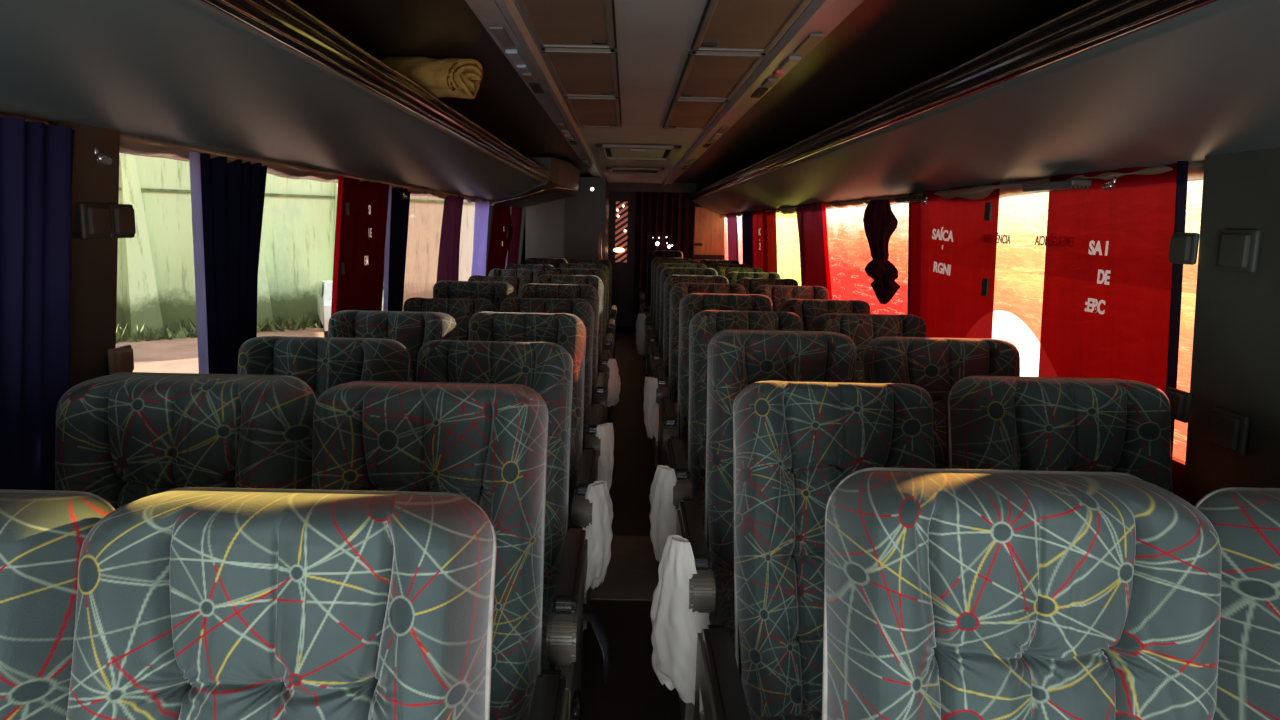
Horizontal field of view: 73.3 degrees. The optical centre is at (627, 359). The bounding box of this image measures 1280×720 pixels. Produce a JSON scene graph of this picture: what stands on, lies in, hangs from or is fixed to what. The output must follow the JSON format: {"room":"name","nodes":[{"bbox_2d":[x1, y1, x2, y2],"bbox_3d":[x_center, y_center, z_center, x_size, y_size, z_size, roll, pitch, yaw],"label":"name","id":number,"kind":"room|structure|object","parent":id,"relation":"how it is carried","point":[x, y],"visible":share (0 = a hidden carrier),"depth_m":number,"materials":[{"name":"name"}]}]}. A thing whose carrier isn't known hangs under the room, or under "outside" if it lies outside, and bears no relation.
{"room":"vehicle interior","nodes":[
{"label":"vehicle interior","id":0,"kind":"room"},
{"bbox_2d":[292,0,592,176],"bbox_3d":[-0.832,-1.356,4.848,0.831,0.060,13.200,1,9,0],"label":"luggage rack","id":1,"kind":"object","parent":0,"point":[504,106],"visible":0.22,"depth_m":2.86,"materials":[{"name":"plastic"}]},
{"bbox_2d":[518,207,525,263],"bbox_3d":[-1.288,-0.477,5.442,0.251,2.120,14.100,1,9,0],"label":"wall","id":2,"kind":"structure","parent":0,"point":[521,259],"depth_m":10.13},
{"bbox_2d":[48,120,119,387],"bbox_3d":[-1.232,-0.150,1.854,0.207,0.770,0.230,1,9,0],"label":"window pillar","id":3,"kind":"structure","parent":2,"relation":"attached to","point":[95,175],"depth_m":1.86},
{"bbox_2d":[79,202,110,238],"bbox_3d":[-1.134,-0.297,1.836,0.021,0.076,0.090,1,9,0],"label":"clip","id":4,"kind":"object","parent":2,"relation":"attached to","point":[94,217],"visible":1,"depth_m":1.81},
{"bbox_2d":[108,344,133,374],"bbox_3d":[-1.169,0.002,1.989,0.021,0.068,0.081,1,9,0],"label":"clip","id":5,"kind":"object","parent":2,"relation":"attached to","point":[120,358],"visible":0.78,"depth_m":1.97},
{"bbox_2d":[108,203,135,237],"bbox_3d":[-1.134,-0.312,1.930,0.021,0.076,0.090,1,9,0],"label":"clip","id":6,"kind":"object","parent":2,"relation":"attached to","point":[122,216],"visible":0.98,"depth_m":1.91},
{"bbox_2d":[0,0,549,203],"bbox_3d":[-0.930,-0.806,3.340,0.581,0.318,10.050,1,9,0],"label":"luggage rack","id":7,"kind":"object","parent":2,"relation":"attached to","point":[270,83],"visible":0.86,"depth_m":1.86,"materials":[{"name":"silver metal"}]},
{"bbox_2d":[0,117,74,489],"bbox_3d":[-1.160,0.124,1.456,0.156,1.075,0.706,1,9,0],"label":"window curtain","id":8,"kind":"object","parent":7,"relation":"hanging from","point":[36,158],"visible":0.57,"depth_m":1.64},
{"bbox_2d":[189,152,266,373],"bbox_3d":[-1.193,-0.125,2.555,0.121,0.925,0.496,1,9,0],"label":"window curtain","id":9,"kind":"object","parent":7,"relation":"hanging from","point":[227,199],"visible":0.66,"depth_m":2.50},
{"bbox_2d":[331,176,388,315],"bbox_3d":[-1.189,-0.319,3.789,0.125,0.925,0.718,1,9,0],"label":"window curtain","id":10,"kind":"object","parent":7,"relation":"hanging from","point":[362,207],"visible":0.66,"depth_m":3.75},
{"bbox_2d":[383,185,410,310],"bbox_3d":[-1.194,-0.409,4.363,0.117,0.925,0.472,1,9,0],"label":"window curtain","id":11,"kind":"object","parent":7,"relation":"hanging from","point":[398,200],"visible":0.62,"depth_m":4.33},
{"bbox_2d":[380,56,482,98],"bbox_3d":[-0.667,-0.967,2.939,0.357,0.153,0.187,5,10,22],"label":"rolled blanket","id":12,"kind":"object","parent":7,"relation":"on","point":[447,77],"visible":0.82,"depth_m":2.86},
{"bbox_2d":[436,195,463,281],"bbox_3d":[-1.196,-0.626,5.747,0.125,0.925,0.661,1,9,0],"label":"window curtain","id":13,"kind":"object","parent":7,"relation":"hanging from","point":[449,248],"visible":0.54,"depth_m":5.67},
{"bbox_2d":[471,200,489,275],"bbox_3d":[-1.195,-0.810,6.919,0.125,0.925,0.647,1,9,0],"label":"window curtain","id":14,"kind":"object","parent":7,"relation":"hanging from","point":[481,208],"visible":0.7,"depth_m":6.78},
{"bbox_2d":[486,204,512,275],"bbox_3d":[-1.175,-0.958,7.861,0.130,0.925,1.245,1,9,0],"label":"window curtain","id":15,"kind":"object","parent":7,"relation":"hanging from","point":[499,244],"visible":0.71,"depth_m":7.76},
{"bbox_2d":[489,157,593,207],"bbox_3d":[-0.781,-1.658,8.269,0.814,0.398,2.388,1,9,0],"label":"locker","id":16,"kind":"object","parent":7,"relation":"attached to","point":[563,182],"visible":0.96,"depth_m":7.42,"materials":[{"name":"plastic"}]},
{"bbox_2d":[505,207,522,268],"bbox_3d":[-1.196,-1.107,8.808,0.131,0.925,1.105,1,9,0],"label":"window curtain","id":17,"kind":"object","parent":16,"relation":"hanging from","point":[516,213],"visible":0.46,"depth_m":8.81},
{"bbox_2d":[578,326,681,719],"bbox_3d":[-0.007,0.647,5.618,2.850,0.100,14.100,1,9,0],"label":"floor","id":18,"kind":"structure","parent":0,"point":[633,690],"depth_m":3.26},
{"bbox_2d":[0,489,114,719],"bbox_3d":[-0.851,0.761,0.784,0.452,1.137,0.781,1,9,0],"label":"seat","id":19,"kind":"object","parent":18,"relation":"on","point":[43,533],"visible":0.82,"depth_m":0.94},
{"bbox_2d":[55,372,316,509],"bbox_3d":[-0.850,0.643,1.485,0.452,1.155,0.689,1,9,0],"label":"seat","id":20,"kind":"object","parent":18,"relation":"on","point":[122,438],"visible":0.39,"depth_m":1.57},
{"bbox_2d":[66,487,496,719],"bbox_3d":[-0.362,0.776,0.743,0.520,1.142,0.873,1,9,0],"label":"seat","id":21,"kind":"object","parent":18,"relation":"on","point":[193,603],"visible":1,"depth_m":0.92,"materials":[{"name":"fabric"}]},
{"bbox_2d":[237,336,409,398],"bbox_3d":[-0.851,0.542,2.169,0.452,1.140,0.769,1,9,0],"label":"seat","id":22,"kind":"object","parent":18,"relation":"on","point":[323,363],"visible":0.16,"depth_m":2.30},
{"bbox_2d":[328,310,458,381],"bbox_3d":[-0.850,0.432,2.868,0.452,1.142,0.760,1,9,0],"label":"seat","id":23,"kind":"object","parent":18,"relation":"on","point":[412,330],"visible":0.12,"depth_m":2.99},
{"bbox_2d":[312,381,568,719],"bbox_3d":[-0.362,0.664,1.440,0.520,1.146,0.852,1,9,0],"label":"seat","id":24,"kind":"object","parent":18,"relation":"on","point":[485,444],"visible":0.54,"depth_m":1.60,"materials":[{"name":"fabric"}]},
{"bbox_2d":[403,297,498,340],"bbox_3d":[-0.851,0.302,3.811,0.452,1.106,0.884,1,9,0],"label":"seat","id":25,"kind":"object","parent":18,"relation":"on","point":[461,310],"visible":0.1,"depth_m":4.00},
{"bbox_2d":[433,280,515,311],"bbox_3d":[-0.850,0.179,4.474,0.452,1.144,0.753,1,9,0],"label":"seat","id":26,"kind":"object","parent":18,"relation":"on","point":[495,292],"visible":0.17,"depth_m":4.59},
{"bbox_2d":[468,275,533,297],"bbox_3d":[-0.851,0.043,5.434,0.452,1.115,0.860,1,9,0],"label":"seat","id":27,"kind":"object","parent":18,"relation":"on","point":[518,282],"visible":0.07,"depth_m":5.61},
{"bbox_2d":[416,340,610,719],"bbox_3d":[-0.330,0.555,2.203,0.586,1.126,0.935,1,9,0],"label":"seat","id":28,"kind":"object","parent":18,"relation":"on","point":[545,367],"visible":0.29,"depth_m":2.37,"materials":[{"name":"fabric"}]},
{"bbox_2d":[541,597,555,674],"bbox_3d":[-0.400,0.717,2.115,0.452,0.142,0.490,1,9,0],"label":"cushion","id":29,"kind":"object","parent":28,"relation":"on","point":[547,601],"depth_m":2.12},
{"bbox_2d":[489,269,544,282],"bbox_3d":[-0.851,-0.092,6.293,0.452,1.115,0.860,1,9,0],"label":"seat","id":30,"kind":"object","parent":18,"relation":"on","point":[534,274],"visible":0.1,"depth_m":6.47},
{"bbox_2d":[506,264,553,273],"bbox_3d":[-0.851,-0.229,7.177,0.452,1.111,0.870,1,9,0],"label":"seat","id":31,"kind":"object","parent":18,"relation":"on","point":[545,268],"visible":0.07,"depth_m":7.36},
{"bbox_2d":[468,312,597,631],"bbox_3d":[-0.363,0.431,2.986,0.520,1.128,0.928,1,9,0],"label":"seat","id":32,"kind":"object","parent":18,"relation":"on","point":[567,330],"visible":0.19,"depth_m":3.18,"materials":[{"name":"fabric"}]},
{"bbox_2d":[581,480,612,593],"bbox_3d":[-0.110,0.532,2.583,0.098,0.317,0.170,8,11,37],"label":"plastic bag","id":33,"kind":"object","parent":32,"relation":"hanging from","point":[599,535],"visible":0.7,"depth_m":2.56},
{"bbox_2d":[525,257,567,267],"bbox_3d":[-0.851,-0.454,8.609,0.452,1.111,0.870,1,9,0],"label":"seat","id":34,"kind":"object","parent":18,"relation":"on","point":[555,262],"visible":0.09,"depth_m":8.79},
{"bbox_2d":[500,297,603,457],"bbox_3d":[-0.363,0.314,3.771,0.520,1.115,0.970,1,9,0],"label":"seat","id":35,"kind":"object","parent":18,"relation":"on","point":[593,416],"visible":0.16,"depth_m":3.99,"materials":[{"name":"fabric"}]},
{"bbox_2d":[595,423,613,489],"bbox_3d":[-0.099,0.409,3.351,0.111,0.312,0.097,-2,10,-21],"label":"plastic bag","id":36,"kind":"object","parent":35,"relation":"hanging from","point":[605,431],"visible":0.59,"depth_m":3.32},
{"bbox_2d":[520,283,607,423],"bbox_3d":[-0.363,0.186,4.545,0.520,1.129,0.925,1,9,0],"label":"seat","id":37,"kind":"object","parent":18,"relation":"on","point":[589,293],"visible":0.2,"depth_m":4.75,"materials":[{"name":"fabric"}]},
{"bbox_2d":[525,177,609,261],"bbox_3d":[-0.745,-1.310,11.213,0.930,2.000,2.338,1,9,0],"label":"partition wall","id":38,"kind":"structure","parent":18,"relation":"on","point":[577,226],"depth_m":10.08,"materials":[{"name":"plastic"}]},
{"bbox_2d":[613,202,627,261],"bbox_3d":[-0.105,-1.793,12.052,0.196,0.840,0.052,1,9,0],"label":"board","id":39,"kind":"object","parent":38,"relation":"attached to","point":[621,227],"visible":1,"depth_m":12.06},
{"bbox_2d":[536,274,610,422],"bbox_3d":[-0.363,0.054,5.379,0.520,1.131,0.917,1,9,0],"label":"seat","id":40,"kind":"object","parent":18,"relation":"on","point":[595,281],"visible":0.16,"depth_m":5.58,"materials":[{"name":"fabric"}]},
{"bbox_2d":[607,359,620,406],"bbox_3d":[-0.102,0.135,4.973,0.096,0.274,0.168,4,9,20],"label":"plastic bag","id":41,"kind":"object","parent":40,"relation":"hanging from","point":[614,383],"visible":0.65,"depth_m":4.96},
{"bbox_2d":[548,268,613,408],"bbox_3d":[-0.363,-0.074,6.184,0.520,1.133,0.909,1,9,0],"label":"seat","id":42,"kind":"object","parent":18,"relation":"on","point":[607,342],"visible":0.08,"depth_m":6.38,"materials":[{"name":"fabric"}]},
{"bbox_2d":[558,263,614,358],"bbox_3d":[-0.363,-0.222,7.149,0.520,1.126,0.933,1,9,0],"label":"seat","id":43,"kind":"object","parent":18,"relation":"on","point":[609,326],"visible":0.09,"depth_m":7.36,"materials":[{"name":"fabric"}]},
{"bbox_2d":[568,258,616,357],"bbox_3d":[-0.363,-0.410,8.370,0.520,1.118,0.959,1,9,0],"label":"seat","id":44,"kind":"object","parent":18,"relation":"on","point":[612,311],"visible":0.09,"depth_m":8.59,"materials":[{"name":"fabric"}]},
{"bbox_2d":[590,536,658,600],"bbox_3d":[-0.001,0.890,3.733,0.340,0.004,0.700,1,9,0],"label":"strip","id":45,"kind":"object","parent":18,"relation":"on","point":[632,568],"visible":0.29,"depth_m":3.65,"materials":[{"name":"carpet"}]},
{"bbox_2d":[639,250,682,314],"bbox_3d":[0.407,-0.759,10.586,0.560,1.155,0.799,1,9,0],"label":"seat","id":46,"kind":"object","parent":18,"relation":"on","point":[652,254],"visible":0.23,"depth_m":10.73,"materials":[{"name":"fabric"}]},
{"bbox_2d":[642,257,691,323],"bbox_3d":[0.407,-0.467,8.794,0.560,1.133,0.909,1,9,0],"label":"seat","id":47,"kind":"object","parent":18,"relation":"on","point":[644,304],"visible":0.1,"depth_m":9.00,"materials":[{"name":"fabric"}]},
{"bbox_2d":[643,260,699,366],"bbox_3d":[0.407,-0.341,7.963,0.560,1.141,0.876,1,9,0],"label":"seat","id":48,"kind":"object","parent":18,"relation":"on","point":[646,312],"visible":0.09,"depth_m":8.15,"materials":[{"name":"fabric"}]},
{"bbox_2d":[635,313,645,354],"bbox_3d":[0.136,-0.225,7.585,0.098,0.362,0.194,-6,11,-38],"label":"plastic bag","id":49,"kind":"object","parent":48,"relation":"hanging from","point":[640,328],"visible":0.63,"depth_m":7.56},
{"bbox_2d":[643,263,707,378],"bbox_3d":[0.407,-0.221,7.184,0.560,1.145,0.856,1,9,0],"label":"seat","id":50,"kind":"object","parent":18,"relation":"on","point":[648,325],"visible":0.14,"depth_m":7.36,"materials":[{"name":"fabric"}]},
{"bbox_2d":[645,267,717,376],"bbox_3d":[0.407,-0.093,6.364,0.560,1.148,0.841,1,9,0],"label":"seat","id":51,"kind":"object","parent":18,"relation":"on","point":[666,272],"visible":0.18,"depth_m":6.53,"materials":[{"name":"fabric"}]},
{"bbox_2d":[649,275,728,385],"bbox_3d":[0.407,0.033,5.605,0.560,1.134,0.906,1,9,0],"label":"seat","id":52,"kind":"object","parent":18,"relation":"on","point":[655,358],"visible":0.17,"depth_m":5.79,"materials":[{"name":"fabric"}]},
{"bbox_2d":[652,282,745,468],"bbox_3d":[0.407,0.161,4.781,0.560,1.137,0.894,1,9,0],"label":"seat","id":53,"kind":"object","parent":18,"relation":"on","point":[678,291],"visible":0.18,"depth_m":4.95,"materials":[{"name":"fabric"}]},
{"bbox_2d":[643,377,658,440],"bbox_3d":[0.121,0.249,4.399,0.115,0.312,0.094,5,10,25],"label":"plastic bag","id":54,"kind":"object","parent":53,"relation":"hanging from","point":[651,408],"visible":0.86,"depth_m":4.37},
{"bbox_2d":[657,293,772,465],"bbox_3d":[0.407,0.299,3.864,0.560,1.148,0.841,1,9,0],"label":"seat","id":55,"kind":"object","parent":18,"relation":"on","point":[690,304],"visible":0.17,"depth_m":4.02,"materials":[{"name":"fabric"}]},
{"bbox_2d":[666,310,802,532],"bbox_3d":[0.407,0.417,3.152,0.560,1.137,0.894,1,9,0],"label":"seat","id":56,"kind":"object","parent":18,"relation":"on","point":[690,483],"visible":0.27,"depth_m":3.32,"materials":[{"name":"fabric"}]},
{"bbox_2d":[649,465,678,562],"bbox_3d":[0.133,0.509,2.765,0.098,0.317,0.170,-6,11,-38],"label":"plastic bag","id":57,"kind":"object","parent":56,"relation":"hanging from","point":[662,516],"visible":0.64,"depth_m":2.74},
{"bbox_2d":[692,490,704,532],"bbox_3d":[0.458,0.583,3.085,0.452,0.142,0.490,1,9,0],"label":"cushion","id":58,"kind":"object","parent":56,"relation":"on","point":[698,496],"depth_m":3.16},
{"bbox_2d":[715,267,763,275],"bbox_3d":[0.946,-0.197,7.180,0.452,1.122,0.838,1,9,0],"label":"seat","id":59,"kind":"object","parent":18,"relation":"on","point":[722,271],"visible":0.06,"depth_m":7.35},
{"bbox_2d":[724,272,780,282],"bbox_3d":[0.946,-0.073,6.377,0.452,1.126,0.825,1,9,0],"label":"seat","id":60,"kind":"object","parent":18,"relation":"on","point":[732,277],"visible":0.16,"depth_m":6.54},
{"bbox_2d":[676,329,855,719],"bbox_3d":[0.407,0.528,2.393,0.560,1.151,0.824,1,9,0],"label":"seat","id":61,"kind":"object","parent":18,"relation":"on","point":[736,359],"visible":0.3,"depth_m":2.54,"materials":[{"name":"fabric"}]},
{"bbox_2d":[650,535,709,703],"bbox_3d":[0.144,0.625,2.049,0.097,0.383,0.238,-6,11,-38],"label":"plastic bag","id":62,"kind":"object","parent":61,"relation":"hanging from","point":[675,628],"visible":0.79,"depth_m":2.03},
{"bbox_2d":[709,565,734,653],"bbox_3d":[0.458,0.696,2.362,0.452,0.142,0.490,1,9,0],"label":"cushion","id":63,"kind":"object","parent":61,"relation":"on","point":[723,614],"depth_m":2.36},
{"bbox_2d":[735,278,797,293],"bbox_3d":[0.946,0.037,5.696,0.452,1.121,0.842,1,9,0],"label":"seat","id":64,"kind":"object","parent":18,"relation":"on","point":[749,284],"visible":0.08,"depth_m":5.87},
{"bbox_2d":[752,285,828,311],"bbox_3d":[0.946,0.167,4.830,0.452,1.133,0.799,1,9,0],"label":"seat","id":65,"kind":"object","parent":18,"relation":"on","point":[778,294],"visible":0.11,"depth_m":4.97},
{"bbox_2d":[694,381,934,719],"bbox_3d":[0.407,0.656,1.677,0.560,1.121,0.952,1,9,0],"label":"seat","id":66,"kind":"object","parent":18,"relation":"on","point":[794,442],"visible":0.61,"depth_m":1.85,"materials":[{"name":"fabric"}]},
{"bbox_2d":[749,705,821,719],"bbox_3d":[0.458,0.819,1.580,0.452,0.142,0.490,1,9,0],"label":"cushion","id":67,"kind":"object","parent":66,"relation":"on","point":[757,712],"depth_m":1.76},
{"bbox_2d":[777,299,870,330],"bbox_3d":[0.946,0.308,3.949,0.452,1.127,0.820,1,9,0],"label":"seat","id":68,"kind":"object","parent":18,"relation":"on","point":[807,310],"visible":0.1,"depth_m":4.10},
{"bbox_2d":[809,313,926,382],"bbox_3d":[0.946,0.421,3.204,0.452,1.135,0.790,1,9,0],"label":"seat","id":69,"kind":"object","parent":18,"relation":"on","point":[862,329],"visible":0.16,"depth_m":3.34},
{"bbox_2d":[863,337,1019,468],"bbox_3d":[0.946,0.538,2.425,0.452,1.144,0.753,1,9,0],"label":"seat","id":70,"kind":"object","parent":18,"relation":"on","point":[935,365],"visible":0.2,"depth_m":2.54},
{"bbox_2d":[822,467,1220,719],"bbox_3d":[0.419,0.768,0.859,0.560,1.155,0.799,1,9,0],"label":"seat","id":71,"kind":"object","parent":18,"relation":"on","point":[950,594],"visible":1,"depth_m":1.00,"materials":[{"name":"fabric"}]},
{"bbox_2d":[946,375,1172,492],"bbox_3d":[0.946,0.648,1.722,0.452,1.145,0.746,1,9,0],"label":"seat","id":72,"kind":"object","parent":18,"relation":"on","point":[994,422],"visible":0.38,"depth_m":1.84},
{"bbox_2d":[1194,487,1279,719],"bbox_3d":[0.946,0.780,0.880,0.452,1.145,0.746,1,9,0],"label":"seat","id":73,"kind":"object","parent":18,"relation":"on","point":[1245,520],"visible":0.77,"depth_m":1.03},
{"bbox_2d":[609,184,709,325],"bbox_3d":[0.017,-1.548,12.441,2.750,2.120,0.060,1,9,0],"label":"wall","id":74,"kind":"structure","parent":0,"point":[622,288],"depth_m":12.44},
{"bbox_2d":[465,0,863,184],"bbox_3d":[0.082,-1.321,4.854,0.998,0.052,13.200,1,9,0],"label":"ceiling panel","id":75,"kind":"object","parent":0,"point":[655,38],"depth_m":3.07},
{"bbox_2d":[489,26,543,92],"bbox_3d":[-0.374,-1.031,3.027,0.040,0.014,1.200,1,9,0],"label":"console","id":76,"kind":"object","parent":75,"relation":"attached to","point":[499,32],"visible":1,"depth_m":2.80},
{"bbox_2d":[489,26,514,47],"bbox_3d":[-0.373,-0.961,2.562,0.040,0.008,0.260,1,9,0],"label":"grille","id":77,"kind":"object","parent":76,"relation":"attached to","point":[499,32],"depth_m":2.53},
{"bbox_2d":[515,0,616,48],"bbox_3d":[-0.157,-0.889,2.118,0.244,0.016,1.140,1,9,0],"label":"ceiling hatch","id":78,"kind":"object","parent":75,"relation":"attached to","point":[583,24],"visible":1,"depth_m":2.36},
{"bbox_2d":[541,48,619,97],"bbox_3d":[-0.157,-1.062,3.219,0.244,0.016,0.970,1,9,0],"label":"ceiling hatch","id":79,"kind":"object","parent":75,"relation":"attached to","point":[577,72],"visible":0.94,"depth_m":3.10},
{"bbox_2d":[564,96,621,127],"bbox_3d":[-0.157,-1.232,4.306,0.244,0.016,1.110,1,9,0],"label":"ceiling hatch","id":80,"kind":"object","parent":75,"relation":"attached to","point":[602,112],"visible":0.85,"depth_m":4.19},
{"bbox_2d":[606,167,663,174],"bbox_3d":[0.071,-1.913,8.709,0.560,0.022,0.800,1,9,0],"label":"roof vent","id":81,"kind":"object","parent":75,"relation":"attached to","point":[611,170],"visible":1,"depth_m":8.71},
{"bbox_2d":[595,144,681,160],"bbox_3d":[0.071,-1.567,6.536,0.600,0.032,1.200,1,9,0],"label":"roof vent","id":82,"kind":"object","parent":75,"relation":"attached to","point":[605,151],"visible":1,"depth_m":6.39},
{"bbox_2d":[605,148,669,157],"bbox_3d":[0.071,-1.580,6.534,0.480,0.006,1.000,1,9,0],"label":"grille","id":83,"kind":"object","parent":82,"relation":"attached to","point":[609,152],"depth_m":6.51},
{"bbox_2d":[663,98,727,129],"bbox_3d":[0.317,-1.222,4.308,0.244,0.016,1.110,1,9,0],"label":"ceiling hatch","id":84,"kind":"object","parent":75,"relation":"attached to","point":[694,114],"visible":0.89,"depth_m":4.20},
{"bbox_2d":[673,51,765,99],"bbox_3d":[0.317,-1.052,3.221,0.244,0.016,0.970,1,9,0],"label":"ceiling hatch","id":85,"kind":"object","parent":75,"relation":"attached to","point":[708,75],"visible":0.98,"depth_m":3.10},
{"bbox_2d":[691,0,810,52],"bbox_3d":[0.317,-0.879,2.119,0.244,0.016,1.140,1,9,0],"label":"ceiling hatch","id":86,"kind":"object","parent":75,"relation":"attached to","point":[724,25],"visible":1,"depth_m":2.33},
{"bbox_2d":[751,33,823,97],"bbox_3d":[0.536,-1.012,3.030,0.040,0.014,1.200,1,9,0],"label":"console","id":87,"kind":"object","parent":75,"relation":"attached to","point":[812,39],"visible":1,"depth_m":2.80},
{"bbox_2d":[793,33,823,53],"bbox_3d":[0.536,-0.942,2.565,0.040,0.008,0.260,1,9,0],"label":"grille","id":88,"kind":"object","parent":87,"relation":"attached to","point":[813,38],"depth_m":2.54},
{"bbox_2d":[674,0,1089,184],"bbox_3d":[0.967,-1.319,4.854,0.770,0.060,13.200,1,9,0],"label":"luggage rack","id":89,"kind":"object","parent":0,"point":[882,49],"visible":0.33,"depth_m":2.92,"materials":[{"name":"plastic"}]},
{"bbox_2d":[1172,457,1206,505],"bbox_3d":[1.335,-0.422,5.450,0.187,2.120,14.100,1,9,0],"label":"wall","id":90,"kind":"structure","parent":0,"point":[1181,488],"depth_m":2.04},
{"bbox_2d":[694,207,723,261],"bbox_3d":[1.083,-1.515,11.732,0.460,1.120,0.110,1,9,0],"label":"wall","id":91,"kind":"structure","parent":90,"relation":"attached to","point":[709,227],"depth_m":11.72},
{"bbox_2d":[724,216,742,263],"bbox_3d":[1.316,-1.488,10.724,0.044,0.730,2.150,1,9,0],"label":"window","id":92,"kind":"structure","parent":90,"relation":"in","point":[739,219],"depth_m":10.25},
{"bbox_2d":[776,213,800,285],"bbox_3d":[1.316,-0.932,7.177,0.044,0.730,2.030,1,9,0],"label":"window","id":93,"kind":"structure","parent":90,"relation":"in","point":[788,248],"depth_m":7.05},
{"bbox_2d":[826,203,908,314],"bbox_3d":[1.316,-0.598,5.053,0.044,0.730,2.270,1,9,0],"label":"window","id":94,"kind":"structure","parent":90,"relation":"in","point":[848,246],"depth_m":4.90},
{"bbox_2d":[689,0,1279,217],"bbox_3d":[1.060,-1.021,4.962,0.499,0.314,13.320,1,9,0],"label":"luggage rack","id":95,"kind":"object","parent":90,"relation":"attached to","point":[1097,85],"depth_m":1.94,"materials":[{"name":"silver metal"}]},
{"bbox_2d":[727,213,738,260],"bbox_3d":[1.251,-1.278,10.231,0.099,0.925,0.904,1,9,0],"label":"window curtain","id":96,"kind":"object","parent":95,"relation":"hanging from","point":[732,230],"visible":0.63,"depth_m":10.16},
{"bbox_2d":[743,211,752,267],"bbox_3d":[1.251,-1.068,8.891,0.098,0.925,0.666,1,9,0],"label":"window curtain","id":97,"kind":"object","parent":95,"relation":"hanging from","point":[747,218],"visible":0.53,"depth_m":8.88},
{"bbox_2d":[752,208,776,272],"bbox_3d":[1.240,-0.906,7.856,0.100,0.925,1.333,1,9,0],"label":"window curtain","id":98,"kind":"object","parent":95,"relation":"hanging from","point":[764,237],"visible":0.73,"depth_m":7.75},
{"bbox_2d":[796,202,831,299],"bbox_3d":[1.249,-0.579,5.774,0.110,0.925,1.207,1,9,0],"label":"window curtain","id":99,"kind":"object","parent":95,"relation":"hanging from","point":[811,221],"visible":0.62,"depth_m":5.66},
{"bbox_2d":[863,200,900,303],"bbox_3d":[1.194,-0.509,4.059,0.152,0.482,0.355,1,9,0],"label":"curtain","id":100,"kind":"object","parent":95,"relation":"hanging from","point":[879,221],"visible":1,"depth_m":4.00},
{"bbox_2d":[908,182,999,338],"bbox_3d":[1.244,-0.202,3.370,0.097,0.925,0.933,1,9,0],"label":"window curtain","id":101,"kind":"object","parent":95,"relation":"hanging from","point":[953,242],"visible":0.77,"depth_m":3.25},
{"bbox_2d":[1038,161,1188,467],"bbox_3d":[1.247,-0.031,2.284,0.083,0.925,0.660,1,9,0],"label":"window curtain","id":102,"kind":"object","parent":95,"relation":"hanging from","point":[1112,291],"visible":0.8,"depth_m":2.19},
{"bbox_2d":[992,180,1202,460],"bbox_3d":[1.314,-0.240,2.771,0.047,0.730,2.350,1,9,0],"label":"window","id":103,"kind":"structure","parent":90,"relation":"in","point":[1022,219],"depth_m":2.81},
{"bbox_2d":[1164,387,1191,422],"bbox_3d":[1.221,0.099,1.919,0.021,0.068,0.081,1,9,0],"label":"clip","id":104,"kind":"object","parent":90,"relation":"attached to","point":[1179,400],"visible":0.73,"depth_m":1.89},
{"bbox_2d":[1169,232,1199,264],"bbox_3d":[1.208,-0.243,1.875,0.021,0.068,0.081,1,9,0],"label":"clip","id":105,"kind":"object","parent":90,"relation":"attached to","point":[1183,249],"visible":1,"depth_m":1.85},
{"bbox_2d":[1208,407,1249,456],"bbox_3d":[1.220,0.145,1.754,0.021,0.084,0.099,1,9,0],"label":"clip","id":106,"kind":"object","parent":90,"relation":"attached to","point":[1229,430],"visible":1,"depth_m":1.73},
{"bbox_2d":[1184,147,1279,493],"bbox_3d":[1.296,-0.076,1.722,0.185,0.770,0.305,1,9,0],"label":"window pillar","id":107,"kind":"structure","parent":90,"relation":"attached to","point":[1235,367],"depth_m":1.73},
{"bbox_2d":[1218,229,1260,272],"bbox_3d":[1.208,-0.217,1.707,0.021,0.084,0.099,1,9,0],"label":"clip","id":108,"kind":"object","parent":90,"relation":"attached to","point":[1239,248],"visible":1,"depth_m":1.69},
{"bbox_3d":[0.039,-1.506,5.280,2.770,0.060,14.100,1,9,0],"label":"ceiling","id":109,"kind":"structure","parent":0,"visible":0},
{"bbox_2d":[608,182,696,192],"bbox_3d":[0.321,-2.326,11.407,1.180,0.190,0.060,1,9,0],"label":"trim","id":110,"kind":"structure","parent":109,"relation":"attached to","point":[675,187],"depth_m":11.38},
{"bbox_2d":[633,192,695,328],"bbox_3d":[0.490,-1.331,11.642,0.800,1.860,0.109,1,9,0],"label":"curtain","id":111,"kind":"object","parent":110,"relation":"hanging from","point":[664,220],"visible":0.48,"depth_m":11.58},
{"label":"outside","id":112,"kind":"structure","parent":0,"visible":0},
{"bbox_2d":[116,324,323,372],"bbox_3d":[-10.050,-0.054,15.175,100.000,0.100,90.000,1,9,0],"label":"ground","id":113,"kind":"structure","parent":112,"point":[180,355],"depth_m":15.65,"materials":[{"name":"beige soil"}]},
{"bbox_2d":[116,311,320,342],"bbox_3d":[-11.340,-0.438,15.661,1.323,0.453,15.850,10,12,44],"label":"weeds","id":114,"kind":"object","parent":113,"relation":"on","point":[186,330],"visible":0.37,"depth_m":17.74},
{"bbox_2d":[116,153,383,337],"bbox_3d":[-12.150,-4.372,14.662,17.900,8.500,0.850,-8,13,-44],"label":"fence","id":115,"kind":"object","parent":113,"relation":"on","point":[156,274],"depth_m":18.16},
{"bbox_2d":[317,281,383,336],"bbox_3d":[-6.054,-1.171,18.835,1.287,1.139,3.175,-2,10,-22],"label":"parked car","id":116,"kind":"object","parent":113,"relation":"on","point":[324,296],"visible":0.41,"depth_m":17.80,"materials":[{"name":"white paint"}]},
{"bbox_2d":[403,195,474,306],"bbox_3d":[-4.886,-5.408,22.247,3.200,8.500,0.300,-8,13,-44],"label":"wall","id":117,"kind":"structure","parent":113,"relation":"on","point":[425,212],"depth_m":22.25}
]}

